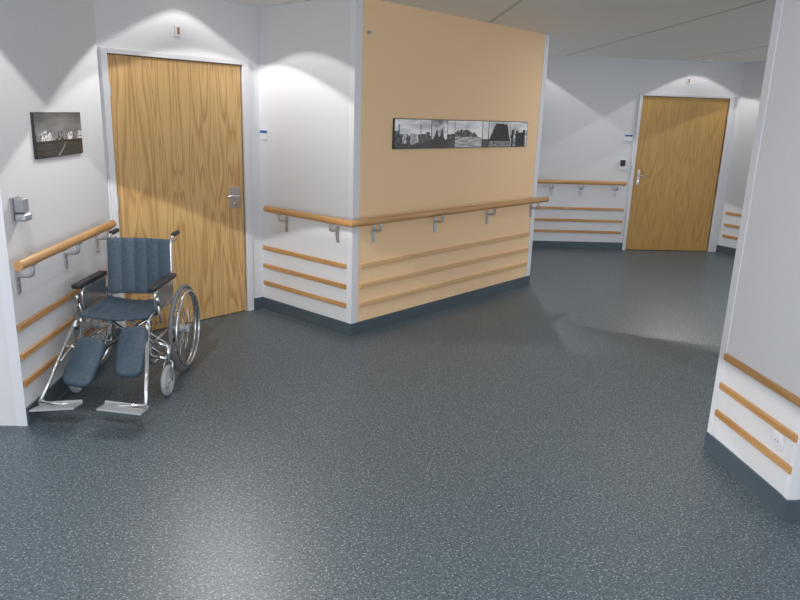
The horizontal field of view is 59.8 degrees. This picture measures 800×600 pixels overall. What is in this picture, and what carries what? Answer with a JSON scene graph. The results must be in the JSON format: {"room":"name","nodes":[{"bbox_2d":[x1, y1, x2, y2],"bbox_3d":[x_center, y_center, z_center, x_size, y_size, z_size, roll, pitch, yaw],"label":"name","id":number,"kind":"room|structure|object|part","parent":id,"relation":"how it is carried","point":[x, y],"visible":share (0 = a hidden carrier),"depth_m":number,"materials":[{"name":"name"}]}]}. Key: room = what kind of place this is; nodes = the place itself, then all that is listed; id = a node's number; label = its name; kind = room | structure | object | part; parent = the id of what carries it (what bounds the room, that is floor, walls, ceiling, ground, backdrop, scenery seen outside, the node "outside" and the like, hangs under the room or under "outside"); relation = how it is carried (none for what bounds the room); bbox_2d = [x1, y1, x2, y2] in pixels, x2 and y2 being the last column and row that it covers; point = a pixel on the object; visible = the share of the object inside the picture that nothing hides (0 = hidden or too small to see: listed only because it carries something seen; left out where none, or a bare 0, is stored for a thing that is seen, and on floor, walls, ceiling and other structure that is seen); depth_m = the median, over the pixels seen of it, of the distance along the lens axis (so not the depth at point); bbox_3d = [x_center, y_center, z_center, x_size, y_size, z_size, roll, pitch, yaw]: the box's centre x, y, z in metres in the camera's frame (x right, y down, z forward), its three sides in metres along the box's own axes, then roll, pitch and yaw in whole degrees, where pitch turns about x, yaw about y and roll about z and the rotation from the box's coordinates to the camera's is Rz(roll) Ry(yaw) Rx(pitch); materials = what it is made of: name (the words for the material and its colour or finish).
{"room":"hospital interior","nodes":[
{"label":"hospital interior","id":0,"kind":"room"},
{"bbox_2d":[0,0,117,425],"bbox_3d":[-2.836,-0.727,4.125,1.625,2.488,1.497,1,15,-4],"label":"wall","id":1,"kind":"structure","parent":0,"point":[49,52],"depth_m":3.96,"materials":[{"name":"white paint"}]},
{"bbox_2d":[0,187,27,425],"bbox_3d":[-2.006,-0.518,3.450,0.054,2.488,0.004,1,15,-4],"label":"trim","id":2,"kind":"structure","parent":1,"relation":"attached to","point":[5,276],"depth_m":3.62,"materials":[{"name":"white paint"}]},
{"bbox_2d":[9,196,31,221],"bbox_3d":[-1.958,-0.472,3.599,0.070,0.125,0.090,1,15,-4],"label":"dispenser","id":3,"kind":"object","parent":1,"relation":"attached to","point":[19,206],"visible":1,"depth_m":3.57,"materials":[{"name":"grey plastic"}]},
{"bbox_3d":[-1.988,-0.475,3.596,0.010,0.120,0.090,1,15,-4],"label":"plate","id":4,"kind":"part","parent":3,"relation":"part of","materials":[{"name":"grey plastic"}]},
{"bbox_2d":[15,212,31,221],"bbox_3d":[-1.955,-0.430,3.610,0.060,0.040,0.080,1,15,-4],"label":"lever","id":5,"kind":"object","parent":3,"relation":"on","point":[19,216],"depth_m":3.58,"materials":[{"name":"silver metal"}]},
{"bbox_2d":[30,112,82,158],"bbox_3d":[-2.007,-0.976,4.093,0.016,0.250,0.660,1,15,-4],"label":"photograph","id":6,"kind":"object","parent":1,"relation":"attached to","point":[54,134],"visible":1,"depth_m":4.03,"materials":[{"name":"grey paper"}]},
{"bbox_2d":[17,270,106,331],"bbox_3d":[-2.038,-0.033,4.319,0.016,0.036,1.412,1,15,-4],"label":"trim","id":7,"kind":"structure","parent":1,"relation":"attached to","point":[48,309],"depth_m":3.96,"materials":[{"name":"brown wood"}]},
{"bbox_2d":[23,320,104,386],"bbox_3d":[-2.048,0.269,4.399,0.016,0.036,1.412,1,15,-4],"label":"trim","id":8,"kind":"structure","parent":1,"relation":"attached to","point":[45,367],"depth_m":3.94,"materials":[{"name":"brown wood"}]},
{"bbox_2d":[13,220,115,293],"bbox_3d":[-1.977,-0.274,4.153,0.108,0.206,1.380,1,15,-4],"label":"handrail","id":9,"kind":"object","parent":1,"relation":"attached to","point":[30,261],"visible":0.94,"depth_m":3.94,"materials":[{"name":"brown wood"}]},
{"bbox_3d":[-1.943,-0.348,4.135,0.046,0.053,1.380,1,15,-4],"label":"rail","id":10,"kind":"part","parent":9,"relation":"part of","materials":[{"name":"brown wood"}]},
{"bbox_2d":[20,293,113,360],"bbox_3d":[-2.043,0.122,4.360,0.016,0.036,1.412,1,15,-4],"label":"trim","id":11,"kind":"structure","parent":1,"relation":"attached to","point":[46,339],"depth_m":3.97,"materials":[{"name":"brown wood"}]},
{"bbox_2d":[26,327,119,425],"bbox_3d":[-2.058,0.441,4.484,0.012,0.100,1.497,1,15,-4],"label":"baseboard","id":12,"kind":"structure","parent":1,"relation":"attached to","point":[59,387],"depth_m":4.06,"materials":[{"name":"blue plastic"}]},
{"bbox_2d":[94,0,262,324],"bbox_3d":[-1.696,-1.040,5.445,0.200,2.488,1.334,15,20,40],"label":"wall","id":13,"kind":"structure","parent":0,"point":[210,28],"depth_m":5.21,"materials":[{"name":"white paint"}]},
{"bbox_2d":[109,82,118,208],"bbox_3d":[-2.027,-0.704,4.993,0.018,1.640,0.017,15,20,40],"label":"hinges","id":14,"kind":"object","parent":13,"relation":"attached to","point":[109,82],"visible":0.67,"depth_m":4.80,"materials":[{"name":"silver metal"}]},
{"bbox_2d":[107,54,245,330],"bbox_3d":[-1.691,-0.801,5.420,0.043,2.026,1.102,15,20,40],"label":"leaf","id":15,"kind":"object","parent":13,"relation":"attached to","point":[177,125],"visible":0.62,"depth_m":5.37,"materials":[{"name":"brown wood"}]},
{"bbox_2d":[227,194,239,197],"bbox_3d":[-1.373,-0.850,5.681,0.075,0.020,0.130,15,20,40],"label":"door handle","id":16,"kind":"object","parent":15,"relation":"attached to","point":[235,195],"depth_m":5.65,"materials":[{"name":"silver metal"}]},
{"bbox_2d":[229,187,240,207],"bbox_3d":[-1.365,-0.847,5.747,0.009,0.170,0.110,15,20,40],"label":"lock plate","id":17,"kind":"object","parent":15,"relation":"attached to","point":[232,190],"visible":0.97,"depth_m":5.74,"materials":[{"name":"silver metal"}]},
{"bbox_2d":[99,47,253,332],"bbox_3d":[-1.676,-0.816,5.413,0.078,2.072,1.214,15,20,40],"label":"frame","id":18,"kind":"object","parent":13,"relation":"attached to","point":[103,51],"visible":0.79,"depth_m":5.32,"materials":[{"name":"white paint"}]},
{"bbox_2d":[174,25,181,36],"bbox_3d":[-1.621,-1.967,5.081,0.012,0.080,0.056,15,20,40],"label":"signal light","id":19,"kind":"object","parent":13,"relation":"attached to","point":[177,28],"visible":1,"depth_m":5.08,"materials":[{"name":"white plastic"}]},
{"bbox_2d":[254,297,262,309],"bbox_3d":[-1.244,0.027,6.134,0.012,0.100,0.098,15,20,40],"label":"baseboard","id":20,"kind":"structure","parent":13,"relation":"attached to","point":[258,302],"depth_m":6.12,"materials":[{"name":"blue plastic"}]},
{"bbox_2d":[0,248,799,599],"bbox_3d":[1.745,0.816,3.950,12.000,0.100,13.000,1,15,-4],"label":"floor","id":21,"kind":"structure","parent":0,"point":[542,439],"depth_m":3.49,"materials":[{"name":"plastic"}]},
{"bbox_2d":[29,228,199,415],"bbox_3d":[-1.701,0.105,4.229,0.672,0.902,1.251,2,15,0],"label":"wheelchair","id":22,"kind":"object","parent":21,"relation":"on","point":[134,265],"visible":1,"depth_m":4.32,"materials":[{"name":"blue fabric"}]},
{"bbox_3d":[-1.863,0.579,3.769,0.241,0.048,0.115,2,15,0],"label":"foot plate","id":23,"kind":"part","parent":22,"relation":"part of","materials":[{"name":"silver metal"}]},
{"bbox_3d":[-1.926,-0.008,4.442,0.050,0.794,0.627,2,15,0],"label":"frame","id":24,"kind":"part","parent":22,"relation":"part of","materials":[{"name":"silver metal"}]},
{"bbox_3d":[-1.501,0.591,3.770,0.241,0.048,0.115,2,15,0],"label":"foot plate","id":25,"kind":"part","parent":22,"relation":"part of","materials":[{"name":"silver metal"}]},
{"bbox_3d":[-1.454,0.007,4.443,0.126,0.794,0.627,2,15,0],"label":"frame","id":26,"kind":"part","parent":22,"relation":"part of","materials":[{"name":"silver metal"}]},
{"bbox_2d":[257,0,544,321],"bbox_3d":[0.077,-1.427,7.117,2.647,2.488,3.996,1,15,-4],"label":"wall","id":27,"kind":"structure","parent":0,"point":[417,63],"depth_m":5.63,"materials":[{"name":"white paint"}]},
{"bbox_2d":[260,129,267,139],"bbox_3d":[-1.127,-1.370,5.757,0.090,0.080,0.010,15,20,39],"label":"information sign","id":28,"kind":"object","parent":27,"relation":"attached to","point":[263,133],"visible":1,"depth_m":5.75,"materials":[{"name":"white plastic"}]},
{"bbox_2d":[263,263,345,288],"bbox_3d":[-0.804,-0.203,5.734,1.027,0.036,0.017,15,20,39],"label":"trim","id":29,"kind":"structure","parent":27,"relation":"attached to","point":[310,277],"depth_m":5.70,"materials":[{"name":"brown wood"}]},
{"bbox_2d":[263,280,345,307],"bbox_3d":[-0.809,-0.056,5.773,1.027,0.036,0.017,15,20,39],"label":"trim","id":30,"kind":"structure","parent":27,"relation":"attached to","point":[331,301],"depth_m":5.73,"materials":[{"name":"brown wood"}]},
{"bbox_2d":[263,245,346,268],"bbox_3d":[-0.799,-0.357,5.692,1.027,0.036,0.017,15,20,39],"label":"trim","id":31,"kind":"structure","parent":27,"relation":"attached to","point":[307,257],"depth_m":5.65,"materials":[{"name":"brown wood"}]},
{"bbox_2d":[263,297,351,335],"bbox_3d":[-0.800,0.129,5.811,1.124,0.100,0.014,15,20,40],"label":"baseboard","id":32,"kind":"structure","parent":27,"relation":"attached to","point":[342,327],"depth_m":5.77,"materials":[{"name":"blue plastic"}]},
{"bbox_2d":[263,205,352,242],"bbox_3d":[-0.707,-0.589,5.491,1.050,0.206,0.108,15,20,39],"label":"handrail","id":33,"kind":"object","parent":27,"relation":"attached to","point":[331,221],"visible":1,"depth_m":5.39,"materials":[{"name":"brown wood"}]},
{"bbox_3d":[-0.726,-0.657,5.448,1.050,0.053,0.046,15,20,39],"label":"rail","id":34,"kind":"part","parent":33,"relation":"part of","materials":[{"name":"brown wood"}]},
{"bbox_2d":[346,0,355,323],"bbox_3d":[-0.363,-0.970,5.158,0.054,2.388,0.004,15,20,40],"label":"trim","id":35,"kind":"structure","parent":27,"relation":"attached to","point":[353,2],"depth_m":5.13,"materials":[{"name":"white"}]},
{"bbox_2d":[351,0,362,323],"bbox_3d":[-0.323,-0.971,5.165,0.005,2.388,0.069,15,20,40],"label":"trim","id":36,"kind":"structure","parent":27,"relation":"attached to","point":[359,3],"depth_m":5.13,"materials":[{"name":"white"}]},
{"bbox_2d":[350,275,529,336],"bbox_3d":[0.491,0.012,6.410,0.012,0.100,2.639,15,20,40],"label":"baseboard","id":37,"kind":"structure","parent":27,"relation":"attached to","point":[385,320],"depth_m":6.20,"materials":[{"name":"blue plastic"}]},
{"bbox_2d":[359,262,526,306],"bbox_3d":[0.502,-0.170,6.365,0.016,0.036,2.467,15,20,40],"label":"trim","id":38,"kind":"structure","parent":27,"relation":"attached to","point":[390,297],"depth_m":6.17,"materials":[{"name":"brown wood"}]},
{"bbox_2d":[359,248,528,288],"bbox_3d":[0.507,-0.317,6.325,0.016,0.036,2.467,15,20,40],"label":"trim","id":39,"kind":"structure","parent":27,"relation":"attached to","point":[386,280],"depth_m":6.13,"materials":[{"name":"brown wood"}]},
{"bbox_2d":[360,232,529,268],"bbox_3d":[0.513,-0.471,6.284,0.016,0.036,2.467,15,20,40],"label":"trim","id":40,"kind":"structure","parent":27,"relation":"attached to","point":[406,257],"depth_m":6.09,"materials":[{"name":"brown wood"}]},
{"bbox_2d":[352,197,548,241],"bbox_3d":[0.550,-0.729,6.176,0.108,0.206,2.825,15,20,40],"label":"handrail","id":41,"kind":"object","parent":27,"relation":"attached to","point":[380,221],"visible":1,"depth_m":5.92,"materials":[{"name":"brown wood"}]},
{"bbox_3d":[0.576,-0.797,6.137,0.046,0.053,2.825,15,20,40],"label":"rail","id":42,"kind":"part","parent":41,"relation":"part of","materials":[{"name":"brown wood"}]},
{"bbox_2d":[392,118,527,148],"bbox_3d":[0.591,-1.450,6.076,0.016,0.233,1.930,15,20,40],"label":"picture","id":43,"kind":"object","parent":27,"relation":"attached to","point":[407,133],"visible":1,"depth_m":5.94,"materials":[{"name":"printed photo paper"},{"name":"black plastic"}]},
{"bbox_2d":[526,34,549,275],"bbox_3d":[1.387,-1.410,7.025,0.004,2.388,0.074,15,20,40],"label":"trim","id":44,"kind":"structure","parent":27,"relation":"attached to","point":[546,47],"depth_m":6.99,"materials":[{"name":"white"}]},
{"bbox_2d":[218,0,775,62],"bbox_3d":[1.830,-1.683,3.282,12.000,0.100,13.000,1,15,-4],"label":"ceiling","id":45,"kind":"structure","parent":0,"point":[739,31],"depth_m":5.72,"materials":[{"name":"white paint"}]},
{"bbox_2d":[533,55,744,251],"bbox_3d":[2.851,-1.921,9.319,3.145,2.488,0.200,1,15,-4],"label":"wall","id":46,"kind":"structure","parent":0,"point":[591,103],"depth_m":9.10,"materials":[{"name":"white paint"}]},
{"bbox_2d":[533,229,620,233],"bbox_3d":[2.286,-0.931,9.441,1.466,0.036,0.016,1,15,-4],"label":"trim","id":47,"kind":"structure","parent":46,"relation":"attached to","point":[535,230],"depth_m":9.44,"materials":[{"name":"brown wood"}]},
{"bbox_2d":[532,241,622,249],"bbox_3d":[2.155,-0.752,9.483,1.816,0.100,0.012,1,15,-4],"label":"baseboard","id":48,"kind":"structure","parent":46,"relation":"attached to","point":[536,244],"depth_m":9.49,"materials":[{"name":"blue plastic"}]},
{"bbox_2d":[534,218,622,222],"bbox_3d":[2.291,-1.078,9.402,1.466,0.036,0.016,1,15,-4],"label":"trim","id":49,"kind":"structure","parent":46,"relation":"attached to","point":[535,219],"depth_m":9.40,"materials":[{"name":"brown wood"}]},
{"bbox_2d":[535,206,623,210],"bbox_3d":[2.296,-1.232,9.360,1.466,0.036,0.016,1,15,-4],"label":"trim","id":50,"kind":"structure","parent":46,"relation":"attached to","point":[540,207],"depth_m":9.36,"materials":[{"name":"brown wood"}]},
{"bbox_2d":[537,179,626,196],"bbox_3d":[2.312,-1.489,9.245,1.376,0.206,0.108,1,15,-4],"label":"handrail","id":51,"kind":"object","parent":46,"relation":"attached to","point":[543,181],"visible":0.97,"depth_m":9.19,"materials":[{"name":"brown wood"}]},
{"bbox_3d":[2.317,-1.555,9.195,1.376,0.053,0.046,1,15,-4],"label":"rail","id":52,"kind":"part","parent":51,"relation":"part of","materials":[{"name":"brown wood"}]},
{"bbox_2d":[618,159,625,169],"bbox_3d":[2.958,-1.799,9.239,0.090,0.140,0.030,1,15,-4],"label":"light switch","id":53,"kind":"object","parent":46,"relation":"attached to","point":[622,162],"visible":1,"depth_m":9.23,"materials":[{"name":"plastic"}]},
{"bbox_2d":[624,134,632,140],"bbox_3d":[3.009,-2.139,9.160,0.100,0.090,0.010,1,15,-4],"label":"information sign","id":54,"kind":"object","parent":46,"relation":"attached to","point":[628,137],"visible":1,"depth_m":9.16,"materials":[{"name":"white plastic"}]},
{"bbox_2d":[625,96,728,250],"bbox_3d":[3.705,-1.672,9.366,1.163,2.026,0.043,1,15,-4],"label":"leaf","id":55,"kind":"object","parent":46,"relation":"attached to","point":[680,139],"visible":1,"depth_m":9.34,"materials":[{"name":"brown wood"}]},
{"bbox_2d":[636,170,639,184],"bbox_3d":[3.190,-1.646,9.317,0.038,0.200,0.009,1,15,-4],"label":"lock plate","id":56,"kind":"object","parent":55,"relation":"attached to","point":[638,171],"visible":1,"depth_m":9.31,"materials":[{"name":"silver metal"}]},
{"bbox_2d":[622,93,735,251],"bbox_3d":[3.713,-1.685,9.350,1.276,2.072,0.078,1,15,-4],"label":"frame","id":57,"kind":"object","parent":46,"relation":"attached to","point":[732,98],"visible":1,"depth_m":9.26,"materials":[{"name":"white paint"}]},
{"bbox_2d":[717,62,765,247],"bbox_3d":[5.067,-1.610,8.435,0.200,2.488,2.236,-7,17,-29],"label":"wall","id":58,"kind":"structure","parent":0,"point":[752,82],"depth_m":9.16,"materials":[{"name":"white paint"}]},
{"bbox_2d":[716,245,735,255],"bbox_3d":[4.936,-0.446,8.691,0.012,0.100,2.236,-7,17,-29],"label":"baseboard","id":59,"kind":"structure","parent":58,"relation":"attached to","point":[720,249],"depth_m":9.50,"materials":[{"name":"blue plastic"}]},
{"bbox_2d":[722,234,737,239],"bbox_3d":[4.930,-0.632,8.659,0.019,0.036,2.076,-7,17,-29],"label":"trim","id":60,"kind":"structure","parent":58,"relation":"attached to","point":[723,235],"depth_m":9.42,"materials":[{"name":"brown wood"}]},
{"bbox_2d":[724,223,739,227],"bbox_3d":[4.935,-0.779,8.619,0.019,0.036,2.076,-7,17,-29],"label":"trim","id":61,"kind":"structure","parent":58,"relation":"attached to","point":[725,224],"depth_m":9.38,"materials":[{"name":"brown wood"}]},
{"bbox_2d":[726,212,741,216],"bbox_3d":[4.940,-0.933,8.578,0.019,0.036,2.076,-7,17,-29],"label":"trim","id":62,"kind":"structure","parent":58,"relation":"attached to","point":[727,213],"depth_m":9.33,"materials":[{"name":"brown wood"}]},
{"bbox_2d":[713,0,799,498],"bbox_3d":[2.429,-0.469,3.830,1.495,2.488,2.040,1,15,-4],"label":"wall","id":63,"kind":"structure","parent":0,"point":[764,336],"depth_m":3.22,"materials":[{"name":"white paint"}]},
{"bbox_2d":[707,0,783,435],"bbox_3d":[1.703,-0.432,3.427,0.004,2.398,0.054,1,15,-5],"label":"trim","id":64,"kind":"structure","parent":63,"relation":"attached to","point":[779,3],"depth_m":3.42,"materials":[{"name":"white"}]},
{"bbox_2d":[703,431,788,520],"bbox_3d":[1.688,0.849,3.433,0.013,0.100,0.698,0,15,-5],"label":"baseboard","id":65,"kind":"structure","parent":63,"relation":"attached to","point":[774,500],"depth_m":3.38,"materials":[{"name":"blue plastic"}]},
{"bbox_2d":[714,409,791,473],"bbox_3d":[1.694,0.672,3.366,0.018,0.036,0.626,0,15,-5],"label":"trim","id":66,"kind":"structure","parent":63,"relation":"attached to","point":[772,456],"depth_m":3.32,"materials":[{"name":"brown wood"}]},
{"bbox_2d":[719,382,797,442],"bbox_3d":[1.699,0.525,3.327,0.018,0.036,0.626,0,15,-5],"label":"trim","id":67,"kind":"structure","parent":63,"relation":"attached to","point":[774,423],"depth_m":3.28,"materials":[{"name":"brown wood"}]},
{"bbox_2d":[724,353,799,407],"bbox_3d":[1.704,0.371,3.285,0.018,0.036,0.626,0,15,-5],"label":"trim","id":68,"kind":"structure","parent":63,"relation":"attached to","point":[781,391],"depth_m":3.25,"materials":[{"name":"brown wood"}]},
{"bbox_2d":[771,429,785,451],"bbox_3d":[1.716,0.638,3.159,0.014,0.080,0.080,1,15,-5],"label":"power outlet","id":69,"kind":"object","parent":63,"relation":"attached to","point":[778,439],"visible":1,"depth_m":3.15,"materials":[{"name":"white plastic"}]},
{"bbox_2d":[773,435,780,445],"bbox_3d":[1.712,0.638,3.158,0.004,0.052,0.052,0,15,-6],"label":"socket","id":70,"kind":"object","parent":69,"relation":"attached to","point":[776,438],"depth_m":3.15,"materials":[{"name":"white plastic"}]},
{"bbox_2d":[783,410,799,499],"bbox_3d":[1.763,-0.263,2.802,0.004,2.398,0.034,0,15,-6],"label":"trim","id":71,"kind":"structure","parent":63,"relation":"attached to","point":[794,447],"depth_m":3.06,"materials":[{"name":"white"}]},
{"bbox_2d":[785,499,799,520],"bbox_3d":[2.324,0.949,3.141,1.200,0.100,0.012,1,15,-4],"label":"baseboard","id":72,"kind":"structure","parent":63,"relation":"attached to","point":[793,512],"depth_m":3.10,"materials":[{"name":"blue plastic"}]}
]}

